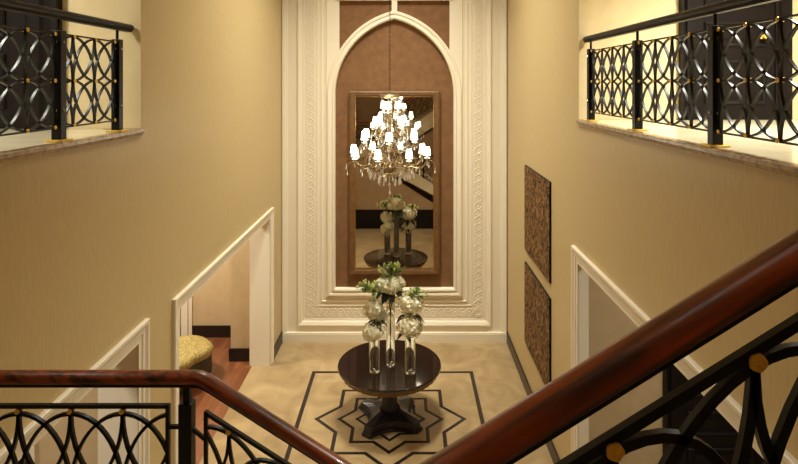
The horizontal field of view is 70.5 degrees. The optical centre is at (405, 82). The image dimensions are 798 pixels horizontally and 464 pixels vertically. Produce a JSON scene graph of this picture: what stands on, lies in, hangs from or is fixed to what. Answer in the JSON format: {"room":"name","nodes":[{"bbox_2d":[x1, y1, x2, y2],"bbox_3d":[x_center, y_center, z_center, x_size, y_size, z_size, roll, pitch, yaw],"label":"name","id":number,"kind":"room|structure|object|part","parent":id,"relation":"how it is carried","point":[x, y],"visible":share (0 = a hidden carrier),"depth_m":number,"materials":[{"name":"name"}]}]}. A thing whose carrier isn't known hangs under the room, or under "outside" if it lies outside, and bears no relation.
{"room":"staircase hall","nodes":[
{"label":"staircase hall","id":0,"kind":"room"},
{"bbox_2d":[39,388,97,463],"bbox_3d":[-4.366,2.610,4.975,3.668,3.980,0.150,0,0,0],"label":"wall","id":1,"kind":"structure","parent":0,"point":[49,452],"depth_m":4.90,"materials":[{"name":"beige paint"}]},
{"bbox_2d":[29,441,38,463],"bbox_3d":[-3.890,3.374,4.875,1.420,2.449,0.050,0,0,0],"label":"trim","id":2,"kind":"structure","parent":1,"relation":"attached to","point":[34,451],"depth_m":4.86,"materials":[{"name":"beige paint"}]},
{"bbox_2d":[0,129,144,162],"bbox_3d":[-4.191,0.501,1.657,4.018,0.237,6.115,0,0,0],"label":"floor","id":3,"kind":"structure","parent":0,"point":[25,145],"depth_m":3.84,"materials":[{"name":"stone"}]},
{"bbox_2d":[0,0,133,141],"bbox_3d":[-2.285,-0.051,2.825,0.120,0.868,3.750,0,0,0],"label":"balcony railing","id":4,"kind":"object","parent":3,"relation":"on","point":[58,51],"visible":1,"depth_m":3.71,"materials":[{"name":"black metal"}]},
{"bbox_3d":[-2.285,-0.015,3.160,0.020,0.630,1.030,0,0,0],"label":"lattice panel","id":5,"kind":"part","parent":4,"relation":"part of","materials":[{"name":"black metal"}]},
{"bbox_3d":[-2.285,0.017,3.720,0.064,0.724,0.064,0,0,0],"label":"post","id":6,"kind":"part","parent":4,"relation":"part of","materials":[{"name":"black metal"}]},
{"bbox_3d":[-2.285,0.377,3.720,0.120,0.012,0.120,0,0,0],"label":"plate","id":7,"kind":"part","parent":4,"relation":"part of","materials":[{"name":"gold metal"}]},
{"bbox_3d":[-2.285,-0.385,3.720,0.021,0.090,0.022,0,0,0],"label":"stem","id":8,"kind":"part","parent":4,"relation":"part of","materials":[{"name":"black metal"}]},
{"bbox_3d":[-2.285,-0.455,2.825,0.060,0.060,3.750,0,0,0],"label":"handrail","id":9,"kind":"part","parent":4,"relation":"part of","materials":[{"name":"black metal"}]},
{"bbox_3d":[-2.285,-0.015,4.095,0.020,0.630,0.660,0,0,0],"label":"lattice panel","id":10,"kind":"part","parent":4,"relation":"part of","materials":[{"name":"black metal"}]},
{"bbox_3d":[-2.285,0.017,4.470,0.064,0.724,0.064,0,0,0],"label":"post","id":11,"kind":"part","parent":4,"relation":"part of","materials":[{"name":"black metal"}]},
{"bbox_3d":[-2.285,0.377,4.470,0.120,0.012,0.120,0,0,0],"label":"plate","id":12,"kind":"part","parent":4,"relation":"part of","materials":[{"name":"gold metal"}]},
{"bbox_2d":[62,0,140,128],"bbox_3d":[-4.207,-1.790,4.806,3.987,4.420,0.188,0,0,0],"label":"wall","id":13,"kind":"structure","parent":0,"point":[123,11],"depth_m":4.71,"materials":[{"name":"beige paint"}]},
{"bbox_2d":[0,0,61,128],"bbox_3d":[-3.785,-0.846,4.665,1.830,2.449,0.115,0,0,0],"label":"door","id":14,"kind":"structure","parent":13,"relation":"in","point":[9,53],"depth_m":4.66,"materials":[{"name":"brown wood"}]},
{"bbox_3d":[-3.785,-0.700,4.679,0.930,1.840,0.022,0,0,0],"label":"panel","id":15,"kind":"part","parent":14,"relation":"part of","materials":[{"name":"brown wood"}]},
{"bbox_2d":[0,0,281,463],"bbox_3d":[-2.372,0.300,4.425,0.320,8.600,11.650,0,0,0],"label":"wall","id":16,"kind":"structure","parent":0,"point":[97,241],"depth_m":4.99,"materials":[{"name":"paint"}]},
{"bbox_2d":[0,318,149,463],"bbox_3d":[-2.360,3.300,3.790,0.364,2.599,2.040,0,0,0],"label":"trim","id":17,"kind":"structure","parent":16,"relation":"attached to","point":[132,352],"depth_m":4.66,"materials":[{"name":"beige paint"}]},
{"bbox_2d":[172,207,273,463],"bbox_3d":[-2.360,3.325,7.335,0.364,2.549,3.990,0,0,0],"label":"trim","id":18,"kind":"structure","parent":16,"relation":"attached to","point":[260,234],"depth_m":9.18,"materials":[{"name":"beige paint"}]},
{"bbox_2d":[274,331,282,358],"bbox_3d":[-2.201,4.503,9.682,0.022,0.191,0.705,0,0,0],"label":"baseboard","id":19,"kind":"structure","parent":16,"relation":"attached to","point":[279,341],"depth_m":9.71,"materials":[{"name":"black"}]},
{"bbox_2d":[193,239,249,347],"bbox_3d":[-4.366,2.610,9.875,3.668,3.980,1.050,0,0,0],"label":"wall","id":20,"kind":"structure","parent":0,"point":[224,299],"depth_m":9.35,"materials":[{"name":"beige paint"}]},
{"bbox_2d":[179,296,192,336],"bbox_3d":[-4.032,3.249,10.203,0.335,2.699,0.055,0,0,0],"label":"trim","id":21,"kind":"structure","parent":20,"relation":"attached to","point":[186,311],"depth_m":10.20,"materials":[{"name":"beige paint"}]},
{"bbox_2d":[180,325,230,337],"bbox_3d":[-4.513,4.494,10.217,3.175,0.211,0.025,0,0,0],"label":"baseboard","id":22,"kind":"structure","parent":20,"relation":"attached to","point":[207,331],"depth_m":10.21,"materials":[{"name":"black wood"}]},
{"bbox_2d":[229,348,249,361],"bbox_3d":[-2.733,4.494,9.338,0.383,0.211,0.025,0,0,0],"label":"baseboard","id":23,"kind":"structure","parent":20,"relation":"attached to","point":[235,354],"depth_m":9.32,"materials":[{"name":"black wood"}]},
{"bbox_2d":[179,338,553,463],"bbox_3d":[0.000,4.659,4.525,12.400,0.122,12.250,0,0,0],"label":"floor","id":24,"kind":"structure","parent":0,"point":[476,382],"depth_m":8.16,"materials":[{"name":"beige stone"}]},
{"bbox_2d":[179,335,213,391],"bbox_3d":[-3.850,4.348,8.674,1.670,0.505,1.181,0,0,0],"label":"ottoman","id":25,"kind":"object","parent":24,"relation":"on","point":[195,351],"visible":0.3,"depth_m":8.68,"materials":[{"name":"yellow fabric"}]},
{"bbox_2d":[337,340,440,439],"bbox_3d":[-0.226,4.216,7.735,1.414,0.767,1.414,0,0,0],"label":"round table","id":26,"kind":"object","parent":24,"relation":"on","point":[391,413],"visible":0.89,"depth_m":7.52,"materials":[{"name":"brown wood"}]},
{"bbox_2d":[369,339,379,372],"bbox_3d":[-0.421,3.582,7.520,0.140,0.500,0.140,0,0,0],"label":"glass vase","id":27,"kind":"object","parent":26,"relation":"on","point":[374,348],"visible":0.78,"depth_m":7.46,"materials":[{"name":"white"}]},
{"bbox_2d":[356,279,387,342],"bbox_3d":[-0.452,3.201,7.519,0.433,1.162,0.449,0,0,0],"label":"flower arrangement","id":28,"kind":"object","parent":27,"relation":"in","point":[374,310],"visible":1,"depth_m":7.45,"materials":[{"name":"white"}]},
{"bbox_2d":[386,300,394,365],"bbox_3d":[-0.212,3.382,7.700,0.120,0.900,0.120,0,0,0],"label":"glass vase","id":29,"kind":"object","parent":26,"relation":"on","point":[390,310],"visible":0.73,"depth_m":7.65,"materials":[{"name":"white"}]},
{"bbox_2d":[376,261,405,305],"bbox_3d":[-0.211,3.110,7.693,0.470,1.344,0.464,0,0,0],"label":"flower arrangement","id":30,"kind":"object","parent":29,"relation":"in","point":[391,284],"visible":0.99,"depth_m":7.60,"materials":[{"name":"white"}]},
{"bbox_2d":[405,335,414,374],"bbox_3d":[0.055,3.572,7.490,0.140,0.520,0.140,0,0,0],"label":"glass vase","id":31,"kind":"object","parent":26,"relation":"on","point":[409,347],"visible":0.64,"depth_m":7.43,"materials":[{"name":"white"}]},
{"bbox_2d":[396,286,427,342],"bbox_3d":[0.077,3.245,7.465,0.436,1.075,0.452,0,0,0],"label":"flower arrangement","id":32,"kind":"object","parent":31,"relation":"in","point":[410,325],"visible":1,"depth_m":7.38,"materials":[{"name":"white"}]},
{"bbox_3d":[0.332,3.401,1.665,5.068,2.602,1.490,0,0,0],"label":"flight","id":33,"kind":"object","parent":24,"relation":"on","visible":0},
{"bbox_2d":[0,370,351,463],"bbox_3d":[0.225,2.766,2.350,4.790,3.136,0.100,0,0,0],"label":"stair railing","id":34,"kind":"object","parent":33,"relation":"on","point":[205,381],"visible":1,"depth_m":2.34,"materials":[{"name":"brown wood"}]},
{"bbox_3d":[-1.555,1.699,2.350,1.145,0.727,0.018,0,0,0],"label":"lattice panel","id":35,"kind":"part","parent":34,"relation":"part of","materials":[{"name":"black metal"}]},
{"bbox_3d":[-0.910,1.292,2.350,0.026,0.075,0.024,0,0,0],"label":"stem","id":36,"kind":"part","parent":34,"relation":"part of","materials":[{"name":"black metal"}]},
{"bbox_3d":[0.809,2.777,2.350,3.296,2.826,0.018,0,0,0],"label":"lattice panel","id":37,"kind":"part","parent":34,"relation":"part of","materials":[{"name":"black metal"}]},
{"bbox_2d":[336,1,452,286],"bbox_3d":[-0.153,0.300,10.250,4.117,8.600,0.200,0,0,0],"label":"wall","id":38,"kind":"structure","parent":0,"point":[416,62],"depth_m":10.15,"materials":[{"name":"brown fabric"}]},
{"bbox_2d":[282,0,506,341],"bbox_3d":[-0.203,0.310,10.088,4.007,8.580,0.125,0,0,0],"label":"trim","id":39,"kind":"structure","parent":38,"relation":"attached to","point":[314,309],"depth_m":10.09,"materials":[{"name":"beige paint"}]},
{"bbox_3d":[-0.207,1.259,10.105,2.411,5.105,0.090,0,0,0],"label":"arch moulding","id":40,"kind":"part","parent":39,"relation":"part of","materials":[{"name":"beige paint"}]},
{"bbox_2d":[349,91,439,274],"bbox_3d":[-0.207,1.780,10.087,1.620,3.290,0.082,0,0,0],"label":"wall mirror","id":41,"kind":"object","parent":38,"relation":"attached to","point":[403,226],"visible":0.89,"depth_m":10.09,"materials":[{"name":"brown mirror"}]},
{"bbox_2d":[589,276,662,463],"bbox_3d":[4.053,2.610,6.275,4.295,3.980,0.150,0,0,0],"label":"wall","id":42,"kind":"structure","parent":0,"point":[608,323],"depth_m":6.20,"materials":[{"name":"beige paint"}]},
{"bbox_2d":[663,364,763,463],"bbox_3d":[3.400,3.300,6.144,1.160,2.599,0.115,0,0,0],"label":"door","id":43,"kind":"structure","parent":42,"relation":"in","point":[716,431],"depth_m":6.16,"materials":[{"name":"brown wood"}]},
{"bbox_3d":[3.400,3.345,6.159,0.660,2.190,0.022,0,0,0],"label":"panel","id":44,"kind":"part","parent":43,"relation":"part of","materials":[{"name":"brown wood"}]},
{"bbox_2d":[507,0,797,459],"bbox_3d":[1.855,0.300,4.625,0.100,8.600,11.250,0,0,0],"label":"wall","id":45,"kind":"structure","parent":0,"point":[662,223],"depth_m":4.87,"materials":[{"name":"paint"}]},
{"bbox_2d":[506,331,559,462],"bbox_3d":[1.794,4.503,8.053,0.022,0.191,3.965,0,0,0],"label":"baseboard","id":46,"kind":"structure","parent":45,"relation":"attached to","point":[551,448],"depth_m":8.57,"materials":[{"name":"black"}]},
{"bbox_2d":[524,165,550,283],"bbox_3d":[1.790,1.860,7.750,0.027,1.260,1.480,0,0,0],"label":"wall panel","id":47,"kind":"object","parent":45,"relation":"attached to","point":[537,189],"visible":1,"depth_m":7.58,"materials":[{"name":"brown wood"}]},
{"bbox_2d":[524,261,550,384],"bbox_3d":[1.790,3.280,7.750,0.027,1.200,1.480,0,0,0],"label":"wall panel","id":48,"kind":"object","parent":45,"relation":"attached to","point":[537,302],"visible":0.86,"depth_m":7.63,"materials":[{"name":"brown wood"}]},
{"bbox_2d":[571,245,797,463],"bbox_3d":[1.843,3.170,2.545,0.144,2.859,7.050,0,0,0],"label":"trim","id":49,"kind":"structure","parent":45,"relation":"attached to","point":[582,267],"depth_m":5.79,"materials":[{"name":"beige paint"}]},
{"bbox_2d":[576,120,797,177],"bbox_3d":[3.987,0.501,2.252,4.425,0.237,7.305,0,0,0],"label":"floor","id":50,"kind":"structure","parent":0,"point":[780,158],"depth_m":3.78,"materials":[{"name":"stone"}]},
{"bbox_2d":[583,0,797,146],"bbox_3d":[1.872,-0.051,3.447,0.120,0.868,4.895,0,0,0],"label":"balcony railing","id":51,"kind":"object","parent":50,"relation":"on","point":[716,51],"visible":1,"depth_m":3.56,"materials":[{"name":"black metal"}]},
{"bbox_3d":[1.872,0.017,5.720,0.064,0.724,0.064,0,0,0],"label":"post","id":52,"kind":"part","parent":51,"relation":"part of","materials":[{"name":"black metal"}]},
{"bbox_3d":[1.872,-0.015,5.145,0.020,0.630,1.060,0,0,0],"label":"lattice panel","id":53,"kind":"part","parent":51,"relation":"part of","materials":[{"name":"black metal"}]},
{"bbox_3d":[1.872,0.017,4.570,0.064,0.724,0.064,0,0,0],"label":"post","id":54,"kind":"part","parent":51,"relation":"part of","materials":[{"name":"black metal"}]},
{"bbox_3d":[1.872,0.377,4.570,0.120,0.012,0.120,0,0,0],"label":"plate","id":55,"kind":"part","parent":51,"relation":"part of","materials":[{"name":"gold metal"}]},
{"bbox_3d":[1.872,-0.015,3.995,0.020,0.630,1.060,0,0,0],"label":"lattice panel","id":56,"kind":"part","parent":51,"relation":"part of","materials":[{"name":"black metal"}]},
{"bbox_3d":[1.872,-0.455,3.447,0.060,0.060,4.895,0,0,0],"label":"handrail","id":57,"kind":"part","parent":51,"relation":"part of","materials":[{"name":"black metal"}]},
{"bbox_3d":[1.872,0.017,3.420,0.064,0.724,0.064,0,0,0],"label":"post","id":58,"kind":"part","parent":51,"relation":"part of","materials":[{"name":"black metal"}]},
{"bbox_3d":[1.872,-0.385,3.420,0.021,0.090,0.022,0,0,0],"label":"stem","id":59,"kind":"part","parent":51,"relation":"part of","materials":[{"name":"black metal"}]},
{"bbox_3d":[1.872,0.377,3.420,0.120,0.012,0.120,0,0,0],"label":"plate","id":60,"kind":"part","parent":51,"relation":"part of","materials":[{"name":"gold metal"}]},
{"bbox_3d":[1.872,-0.015,2.845,0.020,0.630,1.060,0,0,0],"label":"lattice panel","id":61,"kind":"part","parent":51,"relation":"part of","materials":[{"name":"black metal"}]},
{"bbox_2d":[579,0,797,119],"bbox_3d":[4.003,-1.790,6.001,4.394,4.420,0.198,0,0,0],"label":"wall","id":62,"kind":"structure","parent":0,"point":[595,16],"depth_m":5.91,"materials":[{"name":"beige paint"}]},
{"bbox_2d":[678,0,792,119],"bbox_3d":[3.417,-0.846,5.854,1.135,2.449,0.115,0,0,0],"label":"door","id":63,"kind":"structure","parent":62,"relation":"in","point":[763,51],"depth_m":5.87,"materials":[{"name":"brown wood"}]},
{"bbox_3d":[3.417,-0.800,5.869,0.635,2.040,0.022,0,0,0],"label":"panel","id":64,"kind":"part","parent":63,"relation":"part of","materials":[{"name":"brown wood"}]},
{"bbox_3d":[0.000,-4.050,4.500,12.800,0.100,12.200,0,0,0],"label":"ceiling","id":65,"kind":"structure","parent":0,"visible":0},
{"bbox_2d":[345,0,435,194],"bbox_3d":[-0.222,-1.232,7.735,1.202,5.534,1.202,0,0,-8],"label":"chandelier","id":66,"kind":"object","parent":65,"relation":"hanging from","point":[391,165],"visible":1,"depth_m":7.63,"materials":[{"name":"gold metal"}]},
{"bbox_3d":[-0.677,0.916,7.473,0.092,0.111,0.092,0,0,0],"label":"lamp shade","id":67,"kind":"part","parent":66,"relation":"part of","materials":[{"name":"white"}]},
{"bbox_3d":[-0.555,0.701,7.543,0.092,0.111,0.092,0,0,0],"label":"lamp shade","id":68,"kind":"part","parent":66,"relation":"part of","materials":[{"name":"white"}]},
{"bbox_3d":[-0.544,1.076,7.821,0.615,0.214,0.017,0,0,15],"label":"candle arm","id":69,"kind":"part","parent":66,"relation":"part of","materials":[{"name":"gold metal"}]},
{"bbox_3d":[-0.510,1.076,7.569,0.615,0.214,0.017,0,0,-30],"label":"candle arm","id":70,"kind":"part","parent":66,"relation":"part of","materials":[{"name":"gold metal"}]},
{"bbox_3d":[-0.441,0.862,7.609,0.456,0.190,0.017,0,0,-30],"label":"candle arm","id":71,"kind":"part","parent":66,"relation":"part of","materials":[{"name":"gold metal"}]},
{"bbox_3d":[-0.441,0.862,7.861,0.456,0.190,0.017,0,0,30],"label":"candle arm","id":72,"kind":"part","parent":66,"relation":"part of","materials":[{"name":"gold metal"}]},
{"bbox_3d":[-0.411,0.501,7.587,0.079,0.096,0.079,0,0,0],"label":"lamp shade","id":73,"kind":"part","parent":66,"relation":"part of","materials":[{"name":"white"}]},
{"bbox_3d":[-0.358,0.916,7.228,0.092,0.111,0.092,0,0,0],"label":"lamp shade","id":74,"kind":"part","parent":66,"relation":"part of","materials":[{"name":"white fabric"}]},
{"bbox_3d":[-0.355,0.662,7.631,0.294,0.165,0.017,0,0,-38],"label":"candle arm","id":75,"kind":"part","parent":66,"relation":"part of","materials":[{"name":"gold metal"}]},
{"bbox_3d":[-0.308,1.076,7.413,0.017,0.215,0.615,0,0,15],"label":"candle arm","id":76,"kind":"part","parent":66,"relation":"part of","materials":[{"name":"gold metal"}]},
{"bbox_3d":[-0.243,0.301,7.617,0.079,0.096,0.079,0,0,0],"label":"lamp shade","id":77,"kind":"part","parent":66,"relation":"part of","materials":[{"name":"white"}]},
{"bbox_3d":[-0.222,0.701,7.350,0.092,0.111,0.092,0,0,0],"label":"lamp shade","id":78,"kind":"part","parent":66,"relation":"part of","materials":[{"name":"white fabric"}]},
{"bbox_3d":[-0.222,0.750,7.735,0.270,1.300,0.270,0,0,0],"label":"stem","id":79,"kind":"part","parent":66,"relation":"part of","materials":[{"name":"gold metal"}]},
{"bbox_3d":[-0.222,-1.916,7.735,0.016,4.078,0.016,0,0,45],"label":"chain","id":80,"kind":"part","parent":66,"relation":"part of","materials":[{"name":"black metal"}]},
{"bbox_3d":[-0.139,0.472,7.766,0.153,0.147,0.016,0,0,-20],"label":"candle arm","id":81,"kind":"part","parent":66,"relation":"part of","materials":[{"name":"gold metal"}]},
{"bbox_3d":[-0.136,1.076,8.057,0.017,0.214,0.615,0,0,15],"label":"candle arm","id":82,"kind":"part","parent":66,"relation":"part of","materials":[{"name":"gold metal"}]},
{"bbox_3d":[-0.118,0.662,7.602,0.017,0.165,0.293,0,0,-38],"label":"candle arm","id":83,"kind":"part","parent":66,"relation":"part of","materials":[{"name":"gold metal"}]},
{"bbox_3d":[-0.109,0.301,7.776,0.079,0.096,0.079,0,0,0],"label":"lamp shade","id":84,"kind":"part","parent":66,"relation":"part of","materials":[{"name":"white glass"}]},
{"bbox_3d":[-0.089,0.663,7.839,0.293,0.166,0.017,0,0,-38],"label":"candle arm","id":85,"kind":"part","parent":66,"relation":"part of","materials":[{"name":"gold metal"}]},
{"bbox_3d":[-0.074,0.501,7.546,0.079,0.096,0.079,0,0,0],"label":"lamp shade","id":86,"kind":"part","parent":66,"relation":"part of","materials":[{"name":"white fabric"}]},
{"bbox_3d":[-0.056,1.076,7.447,0.017,0.214,0.615,0,0,-30],"label":"candle arm","id":87,"kind":"part","parent":66,"relation":"part of","materials":[{"name":"gold metal"}]},
{"bbox_3d":[-0.003,0.862,7.861,0.456,0.190,0.017,0,0,-30],"label":"candle arm","id":88,"kind":"part","parent":66,"relation":"part of","materials":[{"name":"gold metal"}]},
{"bbox_3d":[-0.003,0.862,7.609,0.456,0.190,0.017,0,0,30],"label":"candle arm","id":89,"kind":"part","parent":66,"relation":"part of","materials":[{"name":"gold metal"}]},
{"bbox_3d":[0.041,0.916,7.280,0.092,0.111,0.092,0,0,0],"label":"lamp shade","id":90,"kind":"part","parent":66,"relation":"part of","materials":[{"name":"white"}]},
{"bbox_3d":[0.066,1.076,7.902,0.615,0.215,0.017,0,0,-30],"label":"candle arm","id":91,"kind":"part","parent":66,"relation":"part of","materials":[{"name":"gold metal"}]},
{"bbox_3d":[0.111,0.701,7.543,0.092,0.111,0.092,0,0,0],"label":"lamp shade","id":92,"kind":"part","parent":66,"relation":"part of","materials":[{"name":"white"}]},
{"bbox_3d":[0.100,1.076,7.649,0.615,0.215,0.017,0,0,15],"label":"candle arm","id":93,"kind":"part","parent":66,"relation":"part of","materials":[{"name":"gold metal"}]},
{"bbox_3d":[0.233,0.916,7.997,0.092,0.111,0.092,0,0,0],"label":"lamp shade","id":94,"kind":"part","parent":66,"relation":"part of","materials":[{"name":"white fabric"}]},
{"bbox_3d":[0.285,0.916,7.599,0.092,0.111,0.092,0,0,0],"label":"lamp shade","id":95,"kind":"part","parent":66,"relation":"part of","materials":[{"name":"white fabric"}]},
{"bbox_3d":[0.587,2.502,-0.235,2.414,4.192,2.250,0,0,0],"label":"flight","id":96,"kind":"object","parent":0,"visible":0},
{"bbox_2d":[419,228,797,463],"bbox_3d":[0.414,0.785,0.850,2.802,2.607,0.070,0,0,0],"label":"stair railing","id":97,"kind":"object","parent":96,"relation":"on","point":[771,273],"visible":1,"depth_m":0.84,"materials":[{"name":"brown wood"}]},
{"bbox_3d":[0.450,0.797,0.850,2.596,2.323,0.015,0,0,0],"label":"lattice panel","id":98,"kind":"part","parent":97,"relation":"part of","materials":[{"name":"black metal"}]}
]}

